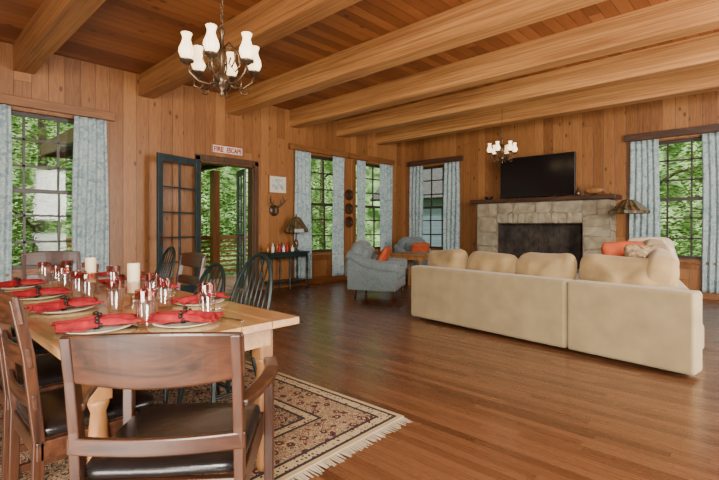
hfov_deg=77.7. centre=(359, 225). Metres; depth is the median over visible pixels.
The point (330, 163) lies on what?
tree
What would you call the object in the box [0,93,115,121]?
trim
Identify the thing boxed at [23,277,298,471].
dining table
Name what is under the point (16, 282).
napkin
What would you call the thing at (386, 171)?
curtain
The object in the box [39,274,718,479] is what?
floor
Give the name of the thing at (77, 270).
tumbler
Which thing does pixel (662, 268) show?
cushion
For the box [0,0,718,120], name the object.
ceiling
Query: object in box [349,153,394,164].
trim
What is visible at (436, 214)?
cabin
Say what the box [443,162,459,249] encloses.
curtain
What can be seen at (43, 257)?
dining chair
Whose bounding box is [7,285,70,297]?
napkin
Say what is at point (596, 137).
wall
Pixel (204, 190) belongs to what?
tree
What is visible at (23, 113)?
window
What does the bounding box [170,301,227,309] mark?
placemat
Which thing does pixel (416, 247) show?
throw pillow
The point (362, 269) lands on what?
armchair
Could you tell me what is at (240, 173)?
door
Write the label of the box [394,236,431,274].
armchair
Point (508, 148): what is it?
chandelier
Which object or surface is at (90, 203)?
curtain
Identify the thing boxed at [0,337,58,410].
dining chair
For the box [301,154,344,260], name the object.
window
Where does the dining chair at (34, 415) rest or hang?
on the rug
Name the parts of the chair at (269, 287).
leg, leg, leg, leg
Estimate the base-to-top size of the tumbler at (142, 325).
0.166 m
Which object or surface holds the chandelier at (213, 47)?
hanging from the ceiling
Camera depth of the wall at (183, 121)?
7.12 m
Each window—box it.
[6,107,96,279]
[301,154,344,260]
[353,160,380,254]
[423,164,443,250]
[659,135,715,269]
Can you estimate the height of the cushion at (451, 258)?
0.517 m
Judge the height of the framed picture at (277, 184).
0.360 m
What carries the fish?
on the fireplace
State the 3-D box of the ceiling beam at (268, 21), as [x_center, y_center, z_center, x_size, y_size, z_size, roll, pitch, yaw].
[0.833,-2.135,2.976,11.270,0.330,0.215,0,0,43]
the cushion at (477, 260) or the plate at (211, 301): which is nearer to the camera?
the plate at (211, 301)
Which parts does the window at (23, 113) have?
sash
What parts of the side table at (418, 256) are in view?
leg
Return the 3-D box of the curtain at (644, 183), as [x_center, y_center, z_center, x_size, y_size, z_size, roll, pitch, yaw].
[5.005,-0.212,7.852,0.492,2.585,0.076,0,0,43]
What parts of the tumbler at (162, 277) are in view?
glass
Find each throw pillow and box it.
[377,247,391,260]
[411,242,429,251]
[601,241,644,256]
[624,244,650,257]
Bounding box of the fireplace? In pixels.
[470,194,621,279]
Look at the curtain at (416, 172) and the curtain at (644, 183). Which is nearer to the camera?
the curtain at (644, 183)
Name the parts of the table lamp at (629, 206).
lamp shade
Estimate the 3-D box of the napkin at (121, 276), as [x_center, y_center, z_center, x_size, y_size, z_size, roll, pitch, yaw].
[-1.746,0.390,3.279,0.201,0.076,0.320,0,0,38]
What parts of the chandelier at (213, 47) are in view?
lamp shade, lamp shade, arm, arm, lamp shade, arm, chain, arm, lamp shade, arm, arm, lamp shade, lamp shade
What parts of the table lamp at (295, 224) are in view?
lamp shade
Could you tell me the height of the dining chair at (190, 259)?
0.968 m
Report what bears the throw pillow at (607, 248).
on the sectional sofa
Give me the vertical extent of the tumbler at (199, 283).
0.166 m
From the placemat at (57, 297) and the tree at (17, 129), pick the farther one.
the tree at (17, 129)
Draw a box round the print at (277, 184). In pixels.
[272,179,282,189]
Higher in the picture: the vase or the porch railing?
the vase
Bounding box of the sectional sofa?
[411,239,703,375]
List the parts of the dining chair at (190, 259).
post, rail, crest rail, post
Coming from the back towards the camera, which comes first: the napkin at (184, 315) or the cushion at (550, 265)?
the cushion at (550, 265)
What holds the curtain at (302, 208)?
hanging from the wall at (183, 121)
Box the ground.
[12,241,700,277]
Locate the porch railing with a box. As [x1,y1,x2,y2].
[65,235,247,272]
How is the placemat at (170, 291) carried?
on the dining table at (257, 327)
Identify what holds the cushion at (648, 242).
on the sectional sofa
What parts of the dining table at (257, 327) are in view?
leg, leg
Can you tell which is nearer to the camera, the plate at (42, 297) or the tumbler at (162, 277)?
the tumbler at (162, 277)
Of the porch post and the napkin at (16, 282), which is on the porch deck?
the porch post
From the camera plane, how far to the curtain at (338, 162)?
9.72 m
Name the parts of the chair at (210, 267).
leg, leg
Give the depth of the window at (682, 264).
7.52 m
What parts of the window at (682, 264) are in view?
sash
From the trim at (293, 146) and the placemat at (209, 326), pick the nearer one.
the placemat at (209, 326)
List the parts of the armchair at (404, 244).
arm, backrest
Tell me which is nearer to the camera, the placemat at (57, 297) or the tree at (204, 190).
the placemat at (57, 297)
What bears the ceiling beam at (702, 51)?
attached to the wall at (183, 121)
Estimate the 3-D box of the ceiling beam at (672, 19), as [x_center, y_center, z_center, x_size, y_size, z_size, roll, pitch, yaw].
[2.788,-2.135,5.051,11.270,0.330,0.215,0,0,43]
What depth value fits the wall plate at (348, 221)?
10.02 m
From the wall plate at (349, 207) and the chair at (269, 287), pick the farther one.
the wall plate at (349, 207)
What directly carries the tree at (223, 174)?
on the ground
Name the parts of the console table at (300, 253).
leg, leg, leg, leg, leg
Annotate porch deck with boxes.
[202,275,249,293]
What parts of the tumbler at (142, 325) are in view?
glass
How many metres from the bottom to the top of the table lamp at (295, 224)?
0.720 m
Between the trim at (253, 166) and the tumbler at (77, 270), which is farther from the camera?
the trim at (253, 166)
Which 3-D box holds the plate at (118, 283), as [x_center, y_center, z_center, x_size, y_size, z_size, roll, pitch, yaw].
[-1.746,0.423,3.280,0.266,0.021,0.266,0,0,38]
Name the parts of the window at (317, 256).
sash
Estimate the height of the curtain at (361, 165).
2.585 m
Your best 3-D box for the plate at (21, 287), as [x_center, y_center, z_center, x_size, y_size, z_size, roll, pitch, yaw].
[-2.369,0.423,3.085,0.266,0.021,0.266,0,0,33]
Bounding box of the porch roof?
[41,127,226,171]
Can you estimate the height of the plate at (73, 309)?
0.021 m
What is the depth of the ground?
27.69 m
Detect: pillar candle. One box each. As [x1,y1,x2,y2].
[82,255,98,293]
[124,261,142,307]
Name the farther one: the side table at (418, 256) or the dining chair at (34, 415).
the side table at (418, 256)
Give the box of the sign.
[212,144,242,155]
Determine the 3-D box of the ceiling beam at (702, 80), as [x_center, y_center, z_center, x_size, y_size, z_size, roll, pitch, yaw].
[4.564,-2.135,6.936,11.270,0.330,0.215,0,0,43]
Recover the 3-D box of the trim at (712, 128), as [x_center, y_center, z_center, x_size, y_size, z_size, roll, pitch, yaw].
[5.386,-1.580,7.545,1.590,0.120,0.070,0,0,43]
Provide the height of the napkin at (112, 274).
0.076 m
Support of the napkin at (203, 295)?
on the plate at (211, 301)
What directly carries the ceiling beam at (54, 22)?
attached to the wall at (183, 121)
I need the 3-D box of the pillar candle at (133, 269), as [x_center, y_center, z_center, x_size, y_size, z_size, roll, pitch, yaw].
[-1.225,0.314,2.418,0.096,0.252,0.096,0,0,43]
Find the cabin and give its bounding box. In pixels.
[370,168,441,246]
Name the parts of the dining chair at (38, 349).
seat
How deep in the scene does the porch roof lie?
8.07 m
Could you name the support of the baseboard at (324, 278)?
attached to the wall at (183, 121)
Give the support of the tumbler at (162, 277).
on the dining table at (257, 327)
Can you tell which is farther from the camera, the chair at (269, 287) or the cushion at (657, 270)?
the cushion at (657, 270)
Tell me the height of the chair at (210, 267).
0.916 m
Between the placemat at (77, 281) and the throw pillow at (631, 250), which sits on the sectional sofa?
the throw pillow at (631, 250)
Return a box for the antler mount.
[269,196,287,215]
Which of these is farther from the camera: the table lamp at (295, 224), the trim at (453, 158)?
the trim at (453, 158)
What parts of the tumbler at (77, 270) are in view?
glass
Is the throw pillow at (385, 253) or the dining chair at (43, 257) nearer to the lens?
the dining chair at (43, 257)
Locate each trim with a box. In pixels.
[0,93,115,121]
[195,154,258,290]
[288,143,349,157]
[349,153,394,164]
[407,155,462,166]
[624,124,718,141]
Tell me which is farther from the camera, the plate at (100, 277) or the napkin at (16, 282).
the plate at (100, 277)
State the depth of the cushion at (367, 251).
7.45 m
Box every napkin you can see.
[0,277,47,288]
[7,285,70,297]
[24,296,104,313]
[51,311,142,333]
[72,270,117,278]
[96,274,147,283]
[122,280,180,290]
[142,306,224,323]
[165,290,230,304]
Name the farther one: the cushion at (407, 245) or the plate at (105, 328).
the cushion at (407, 245)
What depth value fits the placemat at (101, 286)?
3.21 m
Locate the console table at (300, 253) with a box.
[259,250,309,292]
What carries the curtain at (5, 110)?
hanging from the wall at (183, 121)
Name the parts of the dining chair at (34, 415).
post, crest rail, rail, rail, post, seat frame, seat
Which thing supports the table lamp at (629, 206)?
on the side table
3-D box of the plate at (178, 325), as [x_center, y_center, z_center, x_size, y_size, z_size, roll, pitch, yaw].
[-0.765,0.423,1.958,0.266,0.021,0.266,0,0,3]
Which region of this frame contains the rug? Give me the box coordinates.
[0,354,410,479]
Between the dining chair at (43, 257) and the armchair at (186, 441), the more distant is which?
the dining chair at (43, 257)
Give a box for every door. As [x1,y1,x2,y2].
[156,152,199,292]
[234,169,245,289]
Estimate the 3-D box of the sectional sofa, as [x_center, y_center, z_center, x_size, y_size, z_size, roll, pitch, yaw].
[2.603,0.661,5.429,2.514,1.018,3.060,0,0,-39]
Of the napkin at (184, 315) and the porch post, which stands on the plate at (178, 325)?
the napkin at (184, 315)
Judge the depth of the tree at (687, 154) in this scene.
10.07 m
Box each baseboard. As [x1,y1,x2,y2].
[259,274,346,289]
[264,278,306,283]
[689,289,718,299]
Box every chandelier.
[178,0,260,97]
[487,107,516,162]
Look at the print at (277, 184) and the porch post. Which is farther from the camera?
the porch post
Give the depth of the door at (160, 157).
6.98 m
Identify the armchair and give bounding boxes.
[58,332,278,479]
[344,240,406,300]
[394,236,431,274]
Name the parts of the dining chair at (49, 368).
post, seat, seat frame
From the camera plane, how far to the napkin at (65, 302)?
2.23 m
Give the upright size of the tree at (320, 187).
7.538 m
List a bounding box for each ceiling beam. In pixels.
[13,0,105,74]
[139,0,360,98]
[227,0,605,115]
[289,0,718,127]
[337,32,718,137]
[376,65,718,144]
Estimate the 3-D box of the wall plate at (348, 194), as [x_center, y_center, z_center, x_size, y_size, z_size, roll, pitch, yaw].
[-0.234,-0.700,10.032,0.035,0.250,0.250,0,0,43]
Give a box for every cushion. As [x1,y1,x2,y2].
[362,246,374,258]
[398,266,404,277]
[404,242,422,250]
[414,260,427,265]
[427,249,467,268]
[466,251,517,273]
[515,252,576,279]
[579,254,679,286]
[643,239,663,245]
[646,248,678,284]
[648,243,670,253]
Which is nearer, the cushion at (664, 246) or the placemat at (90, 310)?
the placemat at (90, 310)
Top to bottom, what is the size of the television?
0.860 m
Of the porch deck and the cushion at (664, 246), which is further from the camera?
the porch deck
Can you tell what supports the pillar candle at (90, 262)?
on the dining table at (257, 327)
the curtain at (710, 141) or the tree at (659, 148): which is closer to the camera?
the curtain at (710, 141)
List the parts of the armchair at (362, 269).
backrest, arm, arm, seat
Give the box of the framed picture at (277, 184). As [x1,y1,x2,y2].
[268,174,286,194]
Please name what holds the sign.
attached to the wall at (183, 121)
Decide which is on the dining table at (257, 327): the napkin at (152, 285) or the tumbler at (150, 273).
the tumbler at (150, 273)
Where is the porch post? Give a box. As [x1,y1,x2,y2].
[210,170,219,278]
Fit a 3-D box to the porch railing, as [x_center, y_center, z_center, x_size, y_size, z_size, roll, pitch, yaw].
[-3.836,0.665,10.073,0.060,0.870,4.800,0,0,43]
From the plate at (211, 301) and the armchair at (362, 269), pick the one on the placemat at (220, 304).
the plate at (211, 301)
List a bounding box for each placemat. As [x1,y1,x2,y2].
[1,287,42,291]
[22,295,66,303]
[28,307,98,318]
[53,324,136,339]
[74,280,98,282]
[99,283,143,288]
[126,290,176,296]
[147,320,220,331]
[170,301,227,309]
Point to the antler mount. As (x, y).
(274, 210)
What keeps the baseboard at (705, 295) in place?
attached to the wall at (596, 137)
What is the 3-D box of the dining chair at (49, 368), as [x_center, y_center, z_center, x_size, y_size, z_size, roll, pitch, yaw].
[-1.598,0.704,2.208,0.442,0.968,0.518,0,0,40]
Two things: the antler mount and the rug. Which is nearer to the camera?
the rug
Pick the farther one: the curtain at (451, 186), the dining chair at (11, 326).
the curtain at (451, 186)
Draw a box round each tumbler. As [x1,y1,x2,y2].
[70,270,86,296]
[105,279,124,313]
[134,288,157,329]
[144,273,160,303]
[155,277,173,310]
[197,283,216,311]
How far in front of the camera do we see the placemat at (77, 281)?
3.50 m
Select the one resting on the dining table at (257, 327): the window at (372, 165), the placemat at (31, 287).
the placemat at (31, 287)
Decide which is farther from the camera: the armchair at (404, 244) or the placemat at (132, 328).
the armchair at (404, 244)
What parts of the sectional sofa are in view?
frame, frame, frame, seat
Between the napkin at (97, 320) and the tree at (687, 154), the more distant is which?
the tree at (687, 154)
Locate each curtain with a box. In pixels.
[0,104,11,281]
[72,116,108,272]
[294,150,311,278]
[332,156,343,275]
[357,160,365,240]
[380,163,392,252]
[409,166,422,237]
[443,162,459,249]
[629,139,659,238]
[701,132,718,293]
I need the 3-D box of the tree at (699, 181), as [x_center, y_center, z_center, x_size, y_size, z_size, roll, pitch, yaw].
[11.108,-1.633,12.931,5.812,7.850,5.314,0,0,16]
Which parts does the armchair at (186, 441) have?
post, armrest, arm post, crest rail, rail, seat, seat frame, post, armrest, arm post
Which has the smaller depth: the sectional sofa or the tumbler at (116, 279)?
the tumbler at (116, 279)
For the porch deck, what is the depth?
9.30 m
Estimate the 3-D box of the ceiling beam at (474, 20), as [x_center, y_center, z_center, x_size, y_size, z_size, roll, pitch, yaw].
[1.841,-2.135,4.046,11.270,0.330,0.215,0,0,43]
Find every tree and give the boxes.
[11,115,73,264]
[11,116,73,264]
[12,129,33,200]
[201,167,246,268]
[201,167,247,273]
[204,160,332,274]
[311,159,378,249]
[659,141,701,255]
[659,142,701,255]
[659,148,695,244]
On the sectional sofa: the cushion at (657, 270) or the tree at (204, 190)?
the cushion at (657, 270)
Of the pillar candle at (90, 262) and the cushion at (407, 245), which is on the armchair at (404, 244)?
the cushion at (407, 245)
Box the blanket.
[627,237,678,262]
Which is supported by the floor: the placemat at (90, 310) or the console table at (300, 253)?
the console table at (300, 253)
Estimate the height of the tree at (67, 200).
7.678 m
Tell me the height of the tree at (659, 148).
7.850 m
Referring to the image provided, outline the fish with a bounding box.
[585,186,606,194]
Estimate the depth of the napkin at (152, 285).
2.91 m
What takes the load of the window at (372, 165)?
in the wall at (183, 121)
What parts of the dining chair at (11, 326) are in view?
seat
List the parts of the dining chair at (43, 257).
post, rail, crest rail, post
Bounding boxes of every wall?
[0,41,404,285]
[405,90,718,289]
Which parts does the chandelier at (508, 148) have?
lamp shade, lamp shade, lamp shade, lamp shade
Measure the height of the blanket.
0.417 m
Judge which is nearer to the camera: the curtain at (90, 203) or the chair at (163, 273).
the chair at (163, 273)
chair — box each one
[0,289,154,479]
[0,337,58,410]
[0,340,109,479]
[10,325,50,385]
[20,251,80,355]
[152,246,175,282]
[163,263,225,404]
[175,252,206,292]
[177,253,272,403]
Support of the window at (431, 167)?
in the wall at (596, 137)
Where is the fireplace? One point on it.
(578, 226)
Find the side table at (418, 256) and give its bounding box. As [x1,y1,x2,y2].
[390,251,428,284]
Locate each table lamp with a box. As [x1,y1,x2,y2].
[284,214,307,250]
[608,197,649,238]
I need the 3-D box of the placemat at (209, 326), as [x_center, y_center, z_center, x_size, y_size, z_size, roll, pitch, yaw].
[-0.765,0.437,1.958,0.300,0.006,0.300,0,0,3]
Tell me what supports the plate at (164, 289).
on the placemat at (170, 291)
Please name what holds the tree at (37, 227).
on the ground
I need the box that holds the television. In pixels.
[501,151,575,197]
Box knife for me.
[221,316,243,320]
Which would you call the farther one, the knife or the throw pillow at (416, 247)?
the throw pillow at (416, 247)
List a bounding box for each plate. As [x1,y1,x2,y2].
[1,284,39,289]
[19,293,64,300]
[33,305,94,313]
[67,323,132,333]
[80,276,111,279]
[104,281,141,285]
[139,287,173,293]
[152,321,210,328]
[174,297,223,306]
[345,189,352,199]
[345,203,352,213]
[345,216,352,227]
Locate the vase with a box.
[575,187,580,195]

